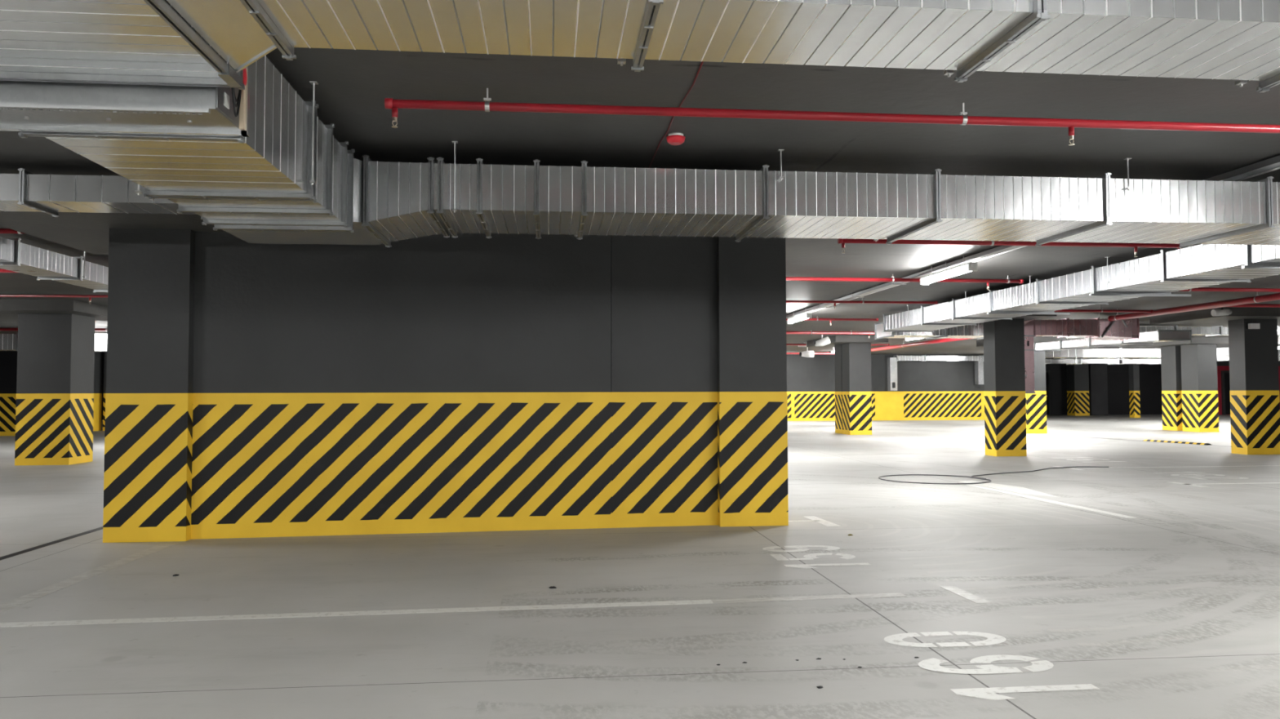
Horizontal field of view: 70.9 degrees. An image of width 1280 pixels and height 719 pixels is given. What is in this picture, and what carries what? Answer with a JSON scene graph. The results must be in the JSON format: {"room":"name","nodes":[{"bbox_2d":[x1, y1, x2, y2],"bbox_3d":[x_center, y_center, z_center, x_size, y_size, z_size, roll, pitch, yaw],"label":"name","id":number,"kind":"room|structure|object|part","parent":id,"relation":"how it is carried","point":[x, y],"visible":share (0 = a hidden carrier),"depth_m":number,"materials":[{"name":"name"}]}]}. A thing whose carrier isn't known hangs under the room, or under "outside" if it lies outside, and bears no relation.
{"room":"parking garage","nodes":[
{"label":"parking garage","id":0,"kind":"room"},
{"bbox_2d":[0,351,17,435],"bbox_3d":[-22.791,0.877,27.517,7.926,2.950,0.487,0,-2,-6],"label":"wall","id":1,"kind":"structure","parent":0,"point":[8,359],"depth_m":27.69,"materials":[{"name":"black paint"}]},
{"bbox_2d":[101,359,104,420],"bbox_3d":[-20.957,1.478,44.262,14.900,2.950,0.300,0,-2,-6],"label":"wall","id":2,"kind":"structure","parent":0,"point":[103,363],"depth_m":43.61,"materials":[{"name":"paint"}]},
{"bbox_2d":[191,231,718,539],"bbox_3d":[-1.632,0.139,8.587,4.895,2.950,0.301,0,-2,-9],"label":"wall","id":3,"kind":"structure","parent":0,"point":[471,382],"depth_m":8.41,"materials":[{"name":"paint"}]},
{"bbox_3d":[0.240,-0.504,8.915,1.090,1.650,0.293,0,-2,-9],"label":"wall panel","id":4,"kind":"part","parent":3,"relation":"part of","materials":[{"name":"paint"}]},
{"bbox_2d":[0,414,1279,718],"bbox_3d":[11.598,2.264,24.710,76.000,0.203,65.000,0,-2,-6],"label":"floor","id":5,"kind":"structure","parent":0,"point":[1146,584],"depth_m":5.55,"materials":[{"name":"concrete"}]},
{"bbox_2d":[0,299,107,465],"bbox_3d":[-11.648,0.459,16.744,3.150,2.950,2.250,0,-2,-6],"label":"concrete pillar","id":6,"kind":"structure","parent":5,"relation":"on","point":[55,406],"depth_m":16.36,"materials":[{"name":"paint"}]},
{"bbox_2d":[93,351,102,431],"bbox_3d":[-18.913,0.997,31.108,0.253,2.950,0.708,0,-2,-6],"label":"pillar","id":7,"kind":"structure","parent":5,"relation":"on","point":[98,355],"depth_m":31.16,"materials":[{"name":"paint"}]},
{"bbox_2d":[102,351,106,431],"bbox_3d":[-18.421,1.017,31.710,0.554,2.950,0.807,0,-2,-6],"label":"pillar","id":8,"kind":"structure","parent":5,"relation":"on","point":[105,353],"depth_m":31.29,"materials":[{"name":"paint"}]},
{"bbox_2d":[0,211,226,542],"bbox_3d":[-4.368,0.134,8.257,2.450,2.950,2.500,0,-2,-6],"label":"concrete pillar","id":9,"kind":"structure","parent":5,"relation":"on","point":[149,395],"depth_m":7.91,"materials":[{"name":"paint"}]},
{"bbox_2d":[716,236,788,527],"bbox_3d":[1.065,0.152,9.127,0.670,2.950,0.756,0,-2,-6],"label":"concrete pillar","id":10,"kind":"structure","parent":5,"relation":"on","point":[753,410],"depth_m":8.75,"materials":[{"name":"paint"}]},
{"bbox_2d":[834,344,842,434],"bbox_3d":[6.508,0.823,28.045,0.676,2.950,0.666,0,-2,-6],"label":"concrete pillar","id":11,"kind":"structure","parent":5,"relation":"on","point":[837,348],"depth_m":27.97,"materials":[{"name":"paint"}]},
{"bbox_2d":[806,335,888,435],"bbox_3d":[6.400,0.820,27.963,1.600,2.950,3.000,0,-2,-6],"label":"concrete pillar","id":12,"kind":"structure","parent":5,"relation":"on","point":[855,349],"depth_m":26.98,"materials":[{"name":"paint"}]},
{"bbox_2d":[878,466,1108,484],"bbox_3d":[5.868,1.774,13.836,4.861,0.016,1.451,1,-2,-23],"label":"cable","id":13,"kind":"object","parent":5,"relation":"on","point":[974,476],"visible":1,"depth_m":13.72,"materials":[{"name":"grey rubber"}]},
{"bbox_2d":[980,311,1057,456],"bbox_3d":[7.213,0.469,18.328,1.600,2.950,1.950,0,-2,-6],"label":"concrete pillar","id":14,"kind":"structure","parent":5,"relation":"on","point":[1004,371],"depth_m":17.98,"materials":[{"name":"paint"}]},
{"bbox_2d":[976,336,1066,433],"bbox_3d":[11.947,0.817,28.267,1.600,2.950,2.500,0,-2,-6],"label":"concrete pillar","id":15,"kind":"structure","parent":5,"relation":"on","point":[1036,403],"depth_m":27.51,"materials":[{"name":"paint"}]},
{"bbox_2d":[1066,364,1089,416],"bbox_3d":[23.054,1.479,47.354,0.806,2.950,0.705,0,-2,-6],"label":"pillar","id":16,"kind":"structure","parent":5,"relation":"on","point":[1077,375],"depth_m":47.02,"materials":[{"name":"paint"}]},
{"bbox_2d":[1128,358,1140,417],"bbox_3d":[23.936,1.340,43.551,0.305,2.950,0.356,0,-2,-6],"label":"pillar","id":17,"kind":"structure","parent":5,"relation":"on","point":[1134,369],"depth_m":43.40,"materials":[{"name":"paint"}]},
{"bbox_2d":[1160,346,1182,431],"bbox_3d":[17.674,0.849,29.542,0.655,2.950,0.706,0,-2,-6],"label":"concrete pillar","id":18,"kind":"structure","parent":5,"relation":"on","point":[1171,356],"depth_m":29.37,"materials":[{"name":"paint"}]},
{"bbox_2d":[1143,439,1210,444],"bbox_3d":[13.359,2.061,22.429,0.198,0.035,1.942,0,-2,-13],"label":"bump","id":19,"kind":"object","parent":5,"relation":"on","point":[1146,440],"visible":1,"depth_m":22.31},
{"bbox_2d":[1126,337,1228,432],"bbox_3d":[17.629,0.838,29.236,1.700,2.950,3.100,0,-2,-6],"label":"concrete pillar","id":20,"kind":"structure","parent":5,"relation":"on","point":[1199,382],"depth_m":28.23,"materials":[{"name":"paint"}]},
{"bbox_2d":[1149,306,1279,454],"bbox_3d":[12.897,0.471,18.770,3.200,2.950,2.200,0,-2,-6],"label":"concrete pillar","id":21,"kind":"structure","parent":5,"relation":"on","point":[1254,378],"depth_m":18.30,"materials":[{"name":"paint"}]},
{"bbox_2d":[1245,322,1260,329],"bbox_3d":[12.466,-0.686,18.272,0.260,0.150,0.090,0,-2,-6],"label":"junction box","id":22,"kind":"object","parent":21,"relation":"attached to","point":[1249,326],"visible":1,"depth_m":18.23,"materials":[{"name":"white plastic"}]},
{"bbox_2d":[0,47,1279,359],"bbox_3d":[11.590,-0.883,24.823,76.000,0.200,65.000,0,-2,-6],"label":"ceiling","id":23,"kind":"structure","parent":0,"point":[351,91],"depth_m":5.77,"materials":[{"name":"paint"}]},
{"bbox_2d":[0,332,17,351],"bbox_3d":[-18.041,-0.437,22.649,6.644,0.466,0.666,0,-2,-6],"label":"ventilation duct","id":24,"kind":"object","parent":23,"relation":"hanging from","point":[8,342],"visible":0.14,"depth_m":22.57,"materials":[{"name":"silver metal"}]},
{"bbox_2d":[0,228,23,234],"bbox_3d":[-8.133,-1.220,8.483,4.540,0.206,0.058,0,-2,-6],"label":"pipe","id":25,"kind":"object","parent":23,"relation":"hanging from","point":[2,230],"visible":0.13,"depth_m":8.67,"materials":[{"name":"red metal"}]},
{"bbox_2d":[0,236,108,293],"bbox_3d":[-6.473,-1.088,9.801,0.491,0.382,5.544,0,-2,-6],"label":"ventilation duct","id":26,"kind":"object","parent":23,"relation":"hanging from","point":[15,255],"visible":0.63,"depth_m":9.67,"materials":[{"name":"metal"}]},
{"bbox_3d":[-6.281,-1.092,10.172,0.036,0.349,0.036,0,-2,-6],"label":"hanger rod","id":27,"kind":"part","parent":26,"relation":"part of","materials":[{"name":"metal"}]},
{"bbox_2d":[0,168,197,217],"bbox_3d":[-5.972,-1.244,6.375,6.424,0.322,0.491,0,-2,-6],"label":"ventilation duct","id":28,"kind":"object","parent":23,"relation":"hanging from","point":[24,191],"visible":0.56,"depth_m":6.40,"materials":[{"name":"metal"}]},
{"bbox_2d":[94,333,106,351],"bbox_3d":[-14.030,-0.498,22.887,1.270,0.580,0.230,0,-2,-6],"label":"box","id":29,"kind":"object","parent":23,"relation":"hanging from","point":[100,339],"visible":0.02,"depth_m":22.81,"materials":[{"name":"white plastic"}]},
{"bbox_2d":[0,0,244,89],"bbox_3d":[-2.970,-1.252,2.767,3.103,0.468,0.902,0,-2,-6],"label":"duct","id":30,"kind":"object","parent":23,"relation":"hanging from","point":[108,42],"visible":0.86,"depth_m":3.00,"materials":[{"name":"metal"}]},
{"bbox_2d":[166,0,276,72],"bbox_3d":[-1.308,-1.231,2.899,0.230,0.364,0.736,0,-2,-6],"label":"duct neck","id":31,"kind":"object","parent":30,"relation":"attached to","point":[228,26],"visible":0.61,"depth_m":2.87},
{"bbox_2d":[17,55,355,232],"bbox_3d":[-2.166,-1.164,4.693,0.916,0.622,2.124,0,-2,-6],"label":"ventilation duct","id":32,"kind":"object","parent":23,"relation":"hanging from","point":[291,172],"visible":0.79,"depth_m":4.51,"materials":[{"name":"metal"}]},
{"bbox_2d":[0,64,250,137],"bbox_3d":[-2.352,-1.163,3.448,1.604,0.495,0.310,0,-2,-6],"label":"duct","id":33,"kind":"object","parent":32,"relation":"attached to","point":[24,106],"visible":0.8,"depth_m":3.39,"materials":[{"name":"metal"}]},
{"bbox_3d":[-1.594,-1.057,3.462,0.004,0.230,0.175,0,-2,-6],"label":"drive plate","id":34,"kind":"part","parent":33,"relation":"part of","materials":[{"name":"silver metal"}]},
{"bbox_3d":[-1.587,-1.128,3.563,0.033,0.084,0.084,0,-2,-6],"label":"red handle","id":35,"kind":"part","parent":33,"relation":"part of","materials":[{"name":"plastic"}]},
{"bbox_3d":[-2.608,-1.164,4.689,0.036,0.619,0.036,0,-2,-6],"label":"hanger rod","id":36,"kind":"part","parent":32,"relation":"part of","materials":[{"name":"metal"}]},
{"bbox_3d":[-1.731,-1.199,4.768,0.036,0.549,0.036,0,-2,-6],"label":"hanger rod","id":37,"kind":"part","parent":32,"relation":"part of","materials":[{"name":"metal"}]},
{"bbox_2d":[0,327,875,337],"bbox_3d":[-5.136,-0.693,23.245,26.440,0.207,0.090,0,-2,-6],"label":"pipe","id":38,"kind":"object","parent":23,"relation":"hanging from","point":[851,332],"visible":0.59,"depth_m":24.21,"materials":[{"name":"red metal"}]},
{"bbox_2d":[0,293,937,309],"bbox_3d":[-4.132,-0.992,14.808,18.760,0.224,0.054,0,-2,-6],"label":"pipe","id":39,"kind":"object","parent":23,"relation":"hanging from","point":[90,296],"visible":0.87,"depth_m":15.48,"materials":[{"name":"red metal"}]},
{"bbox_2d":[0,268,1023,289],"bbox_3d":[-3.854,-1.105,11.924,18.740,0.208,0.062,0,-2,-6],"label":"pipe","id":40,"kind":"object","parent":23,"relation":"hanging from","point":[2,270],"visible":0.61,"depth_m":12.64,"materials":[{"name":"red metal"}]},
{"bbox_2d":[666,132,685,145],"bbox_3d":[0.229,-1.413,5.766,0.124,0.059,0.124,0,-2,-6],"label":"smoke detector","id":41,"kind":"object","parent":23,"relation":"attached to","point":[674,138],"visible":1,"depth_m":5.73,"materials":[{"name":"red plastic"}]},
{"bbox_2d":[648,61,703,168],"bbox_3d":[0.192,-1.445,5.502,0.030,0.009,2.400,0,-2,-7],"label":"cable","id":42,"kind":"object","parent":23,"relation":"attached to","point":[702,62],"visible":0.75,"depth_m":5.14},
{"bbox_2d":[240,0,1279,92],"bbox_3d":[1.793,-1.283,3.087,5.984,0.520,0.586,0,-2,-6],"label":"ventilation duct","id":43,"kind":"object","parent":23,"relation":"hanging from","point":[1239,40],"visible":1,"depth_m":2.89,"materials":[{"name":"metal"}]},
{"bbox_3d":[-0.065,-1.285,3.178,0.036,0.499,0.036,0,-2,-6],"label":"hanger rod","id":44,"kind":"part","parent":43,"relation":"part of","materials":[{"name":"metal"}]},
{"bbox_3d":[1.129,-1.284,3.297,0.036,0.499,0.036,0,-2,-6],"label":"hanger rod","id":45,"kind":"part","parent":43,"relation":"part of","materials":[{"name":"metal"}]},
{"bbox_3d":[2.273,-1.283,3.412,0.036,0.499,0.036,0,-2,-6],"label":"hanger rod","id":46,"kind":"part","parent":43,"relation":"part of","materials":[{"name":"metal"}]},
{"bbox_2d":[787,308,812,324],"bbox_3d":[3.232,-0.889,18.256,0.108,0.220,1.420,0,-2,-6],"label":"lamp","id":47,"kind":"object","parent":23,"relation":"hanging from","point":[808,315],"visible":1,"depth_m":18.06,"materials":[{"name":"white plastic"}]},
{"bbox_2d":[787,314,807,323],"bbox_3d":[3.232,-0.817,18.253,0.104,0.075,1.360,0,-2,-6],"label":"diffuser","id":48,"kind":"object","parent":47,"relation":"attached to","point":[802,317],"depth_m":18.22,"materials":[{"name":"white plastic"}]},
{"bbox_2d":[799,346,814,357],"bbox_3d":[5.696,-0.312,30.750,0.470,0.483,0.227,0,-2,-6],"label":"spotlight","id":49,"kind":"object","parent":23,"relation":"hanging from","point":[806,353],"visible":0.92,"depth_m":30.67,"materials":[{"name":"white plastic"}]},
{"bbox_2d":[786,352,833,354],"bbox_3d":[3.631,-0.275,36.576,10.540,0.123,0.090,0,-2,-6],"label":"pipe","id":50,"kind":"object","parent":23,"relation":"hanging from","point":[787,353],"visible":0.02,"depth_m":36.90,"materials":[{"name":"metal"}]},
{"bbox_2d":[361,141,1279,248],"bbox_3d":[2.539,-1.129,6.784,8.844,0.565,1.031,0,-2,-6],"label":"ventilation duct","id":51,"kind":"object","parent":23,"relation":"hanging from","point":[402,201],"visible":1,"depth_m":6.27,"materials":[{"name":"metal"}]},
{"bbox_2d":[200,158,382,244],"bbox_3d":[-2.340,-1.081,6.209,0.975,0.420,0.925,0,-2,-6],"label":"duct elbow","id":52,"kind":"object","parent":51,"relation":"attached to","point":[362,235],"visible":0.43,"depth_m":6.26,"materials":[{"name":"silver metal"}]},
{"bbox_3d":[-1.217,-1.199,5.910,0.036,0.469,0.036,0,-2,-6],"label":"hanger rod","id":53,"kind":"part","parent":51,"relation":"part of","materials":[{"name":"metal"}]},
{"bbox_3d":[0.961,-1.326,6.133,0.036,0.209,0.036,0,-2,-6],"label":"hanger rod","id":54,"kind":"part","parent":51,"relation":"part of","materials":[{"name":"metal"}]},
{"bbox_3d":[3.464,-1.313,6.383,0.036,0.229,0.036,0,-2,-6],"label":"hanger rod","id":55,"kind":"part","parent":51,"relation":"part of","materials":[{"name":"metal"}]},
{"bbox_2d":[813,334,830,346],"bbox_3d":[5.278,-0.551,26.091,0.488,0.341,0.216,0,-2,-6],"label":"spotlight","id":56,"kind":"object","parent":23,"relation":"hanging from","point":[824,341],"visible":1,"depth_m":26.01,"materials":[{"name":"white plastic"}]},
{"bbox_2d":[384,88,1279,145],"bbox_3d":[3.312,-1.354,5.288,9.400,0.226,0.058,0,-2,-6],"label":"pipe","id":57,"kind":"object","parent":23,"relation":"hanging from","point":[392,104],"visible":1,"depth_m":5.04,"materials":[{"name":"red metal"}]},
{"bbox_2d":[786,318,878,325],"bbox_3d":[-5.311,-0.858,18.708,21.190,0.205,0.066,0,-2,-6],"label":"pipe","id":58,"kind":"object","parent":23,"relation":"hanging from","point":[807,319],"visible":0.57,"depth_m":19.65,"materials":[{"name":"red metal"}]},
{"bbox_2d":[786,342,889,346],"bbox_3d":[-5.265,-0.538,28.556,27.240,0.133,0.070,0,-2,-6],"label":"pipe","id":59,"kind":"object","parent":23,"relation":"hanging from","point":[882,344],"visible":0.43,"depth_m":29.62,"materials":[{"name":"red metal"}]},
{"bbox_2d":[905,337,919,340],"bbox_3d":[7.605,-0.668,24.669,0.108,0.220,1.420,0,-2,-6],"label":"lamp","id":60,"kind":"object","parent":23,"relation":"hanging from","point":[906,339],"visible":0.24,"depth_m":25.02,"materials":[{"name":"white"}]},
{"bbox_2d":[871,338,969,351],"bbox_3d":[8.640,-0.552,27.684,0.120,0.238,14.740,0,-2,-6],"label":"pipe","id":61,"kind":"object","parent":23,"relation":"hanging from","point":[941,340],"visible":0.34,"depth_m":27.89,"materials":[{"name":"red metal"}]},
{"bbox_2d":[874,322,983,340],"bbox_3d":[6.556,-0.648,19.887,2.444,0.366,1.066,0,-2,-6],"label":"ventilation duct","id":62,"kind":"object","parent":23,"relation":"hanging from","point":[967,331],"visible":0.53,"depth_m":19.45,"materials":[{"name":"silver metal"}]},
{"bbox_2d":[887,355,983,391],"bbox_3d":[13.219,0.598,40.193,4.342,1.583,0.416,0,-2,-6],"label":"ventilation duct","id":63,"kind":"object","parent":23,"relation":"hanging from","point":[979,360],"visible":0.97,"depth_m":40.03,"materials":[{"name":"grey metal"}]},
{"bbox_2d":[920,255,977,284],"bbox_3d":[3.888,-1.139,11.392,0.108,0.220,1.420,0,-2,-6],"label":"lamp","id":64,"kind":"object","parent":23,"relation":"hanging from","point":[967,267],"visible":1,"depth_m":11.22,"materials":[{"name":"white plastic"}]},
{"bbox_2d":[920,265,971,284],"bbox_3d":[3.888,-1.066,11.389,0.104,0.075,1.360,0,-2,-6],"label":"diffuser","id":65,"kind":"object","parent":64,"relation":"attached to","point":[958,269],"depth_m":11.34,"materials":[{"name":"white plastic"}]},
{"bbox_2d":[837,238,1179,257],"bbox_3d":[3.917,-1.206,9.436,3.770,0.226,0.058,0,-2,-6],"label":"pipe","id":66,"kind":"object","parent":23,"relation":"hanging from","point":[842,241],"visible":0.81,"depth_m":9.41,"materials":[{"name":"red metal"}]},
{"bbox_2d":[786,155,1279,318],"bbox_3d":[3.537,-1.037,16.230,0.215,0.073,22.500,0,-2,-6],"label":"cable tray","id":67,"kind":"object","parent":23,"relation":"attached to","point":[1271,164],"visible":0.32,"depth_m":10.56,"materials":[{"name":"metal"}]},
{"bbox_2d":[883,244,1279,332],"bbox_3d":[6.199,-0.968,13.150,1.350,0.444,10.994,0,-2,-6],"label":"ventilation duct","id":68,"kind":"object","parent":23,"relation":"hanging from","point":[1201,265],"visible":0.98,"depth_m":11.38,"materials":[{"name":"metal"}]},
{"bbox_3d":[6.103,-0.723,14.112,1.350,0.025,0.040,0,-2,-6],"label":"support rail","id":69,"kind":"part","parent":68,"relation":"part of","materials":[{"name":"silver metal"}]},
{"bbox_3d":[5.758,-1.099,11.074,0.036,0.329,0.036,0,-2,-6],"label":"hanger rod","id":70,"kind":"part","parent":68,"relation":"part of","materials":[{"name":"metal"}]},
{"bbox_3d":[6.369,-0.820,11.447,1.350,0.025,0.040,0,-2,-6],"label":"support rail","id":71,"kind":"part","parent":68,"relation":"part of","materials":[{"name":"silver metal"}]},
{"bbox_3d":[6.620,-0.912,8.941,1.350,0.025,0.040,0,-2,-6],"label":"support rail","id":72,"kind":"part","parent":68,"relation":"part of","materials":[{"name":"silver metal"}]},
{"bbox_2d":[1023,312,1140,393],"bbox_3d":[8.951,-0.130,19.152,2.822,1.699,1.166,0,-2,-6],"label":"ventilation duct","id":73,"kind":"object","parent":23,"relation":"hanging from","point":[1104,330],"visible":0.88,"depth_m":18.77,"materials":[{"name":"metal"}]},
{"bbox_2d":[1045,347,1160,359],"bbox_3d":[18.238,-0.231,34.716,7.244,0.386,1.066,0,-2,-6],"label":"ventilation duct","id":74,"kind":"object","parent":23,"relation":"hanging from","point":[1104,353],"visible":0.52,"depth_m":34.18,"materials":[{"name":"metal"}]},
{"bbox_2d":[1045,358,1076,364],"bbox_3d":[15.722,0.078,34.252,1.544,0.226,0.666,0,-2,-6],"label":"duct","id":75,"kind":"object","parent":74,"relation":"attached to","point":[1068,362],"visible":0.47,"depth_m":33.98,"materials":[{"name":"metal"}]},
{"bbox_2d":[1071,358,1119,364],"bbox_3d":[17.413,0.080,34.421,1.544,0.226,0.666,0,-2,-6],"label":"duct","id":76,"kind":"object","parent":74,"relation":"attached to","point":[1109,362],"visible":0.94,"depth_m":34.15,"materials":[{"name":"metal"}]},
{"bbox_2d":[1112,358,1160,364],"bbox_3d":[19.105,0.082,34.590,1.544,0.226,0.666,0,-2,-6],"label":"duct","id":77,"kind":"object","parent":74,"relation":"attached to","point":[1151,362],"visible":0.8,"depth_m":34.32,"materials":[{"name":"metal"}]},
{"bbox_2d":[1053,306,1153,312],"bbox_3d":[8.018,-0.973,16.827,3.340,0.178,0.060,0,-2,-6],"label":"pipe","id":78,"kind":"object","parent":23,"relation":"hanging from","point":[1101,310],"visible":0.66,"depth_m":16.88,"materials":[{"name":"red metal"}]},
{"bbox_2d":[1107,292,1279,321],"bbox_3d":[10.012,-1.052,13.962,0.120,0.238,8.740,0,-2,-6],"label":"pipe","id":79,"kind":"object","parent":23,"relation":"hanging from","point":[1258,299],"visible":0.91,"depth_m":15.69,"materials":[{"name":"red metal"}]},
{"bbox_2d":[1227,303,1279,307],"bbox_3d":[13.172,-0.895,16.032,6.640,0.163,0.066,0,-2,-6],"label":"pipe","id":80,"kind":"object","parent":79,"relation":"attached to","point":[1247,304],"visible":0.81,"depth_m":15.78,"materials":[{"name":"red metal"}]},
{"bbox_2d":[1139,325,1279,337],"bbox_3d":[14.511,-0.715,22.746,4.844,0.246,0.566,0,-2,-6],"label":"ventilation duct","id":81,"kind":"object","parent":23,"relation":"hanging from","point":[1214,331],"visible":0.35,"depth_m":22.44,"materials":[{"name":"silver metal"}]},
{"bbox_2d":[1033,329,1192,351],"bbox_3d":[11.765,-0.450,22.814,0.816,0.256,5.244,0,-2,-6],"label":"ventilation duct","id":82,"kind":"object","parent":81,"relation":"attached to","point":[1161,335],"visible":0.84,"depth_m":22.11,"materials":[{"name":"silver metal"}]},
{"bbox_2d":[1210,306,1231,316],"bbox_3d":[11.252,-0.943,17.400,0.359,0.215,0.130,0,-2,-6],"label":"lamp","id":83,"kind":"object","parent":23,"relation":"attached to","point":[1220,311],"visible":0.93,"depth_m":17.35,"materials":[{"name":"white plastic"}]},
{"bbox_2d":[1178,287,1279,292],"bbox_3d":[9.883,-1.108,14.001,6.590,0.121,0.066,0,-2,-6],"label":"pipe","id":84,"kind":"object","parent":23,"relation":"hanging from","point":[1199,289],"visible":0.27,"depth_m":13.91,"materials":[{"name":"red metal"}]},
{"bbox_2d":[1216,346,1279,361],"bbox_3d":[23.572,-0.187,33.136,4.544,0.516,0.866,0,-2,-6],"label":"ventilation duct","id":85,"kind":"object","parent":23,"relation":"hanging from","point":[1223,354],"visible":0.11,"depth_m":32.89,"materials":[{"name":"silver metal"}]},
{"bbox_2d":[786,354,984,421],"bbox_3d":[7.429,1.254,40.042,16.758,2.950,0.351,0,-2,-6],"label":"wall","id":86,"kind":"structure","parent":0,"point":[928,390],"depth_m":40.31,"materials":[{"name":"paint"}]},
{"bbox_2d":[1088,364,1107,415],"bbox_3d":[24.417,1.519,48.545,0.950,2.950,1.200,0,-2,-6],"label":"wall pier","id":87,"kind":"object","parent":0,"point":[1098,379],"visible":0.43,"depth_m":47.95,"materials":[{"name":"black paint"}]},
{"bbox_2d":[1045,364,1162,414],"bbox_3d":[23.173,1.545,49.174,13.900,2.950,0.300,0,-2,-6],"label":"wall","id":88,"kind":"structure","parent":0,"point":[1150,375],"depth_m":49.44,"materials":[{"name":"black paint"}]},
{"bbox_2d":[1045,370,1050,414],"bbox_3d":[21.553,1.800,48.791,1.440,2.420,0.120,0,-2,-6],"label":"door","id":89,"kind":"structure","parent":88,"relation":"in","point":[1047,372],"depth_m":48.82,"materials":[{"name":"paint"}]},
{"bbox_2d":[1106,367,1129,414],"bbox_3d":[25.981,1.715,49.232,1.700,2.600,0.130,0,-2,-6],"label":"door","id":90,"kind":"structure","parent":88,"relation":"in","point":[1118,403],"depth_m":49.19,"materials":[{"name":"black metal"}]},
{"bbox_2d":[1217,360,1279,414],"bbox_3d":[38.696,1.508,49.219,17.000,2.950,0.300,0,-2,-6],"label":"wall","id":91,"kind":"structure","parent":0,"point":[1220,368],"depth_m":48.35,"materials":[{"name":"red paint"}]},
{"bbox_2d":[1221,370,1230,414],"bbox_3d":[32.001,1.782,48.328,1.540,2.370,0.120,0,-2,-6],"label":"door","id":92,"kind":"structure","parent":91,"relation":"in","point":[1225,385],"depth_m":48.25,"materials":[{"name":"paint"}]}
]}

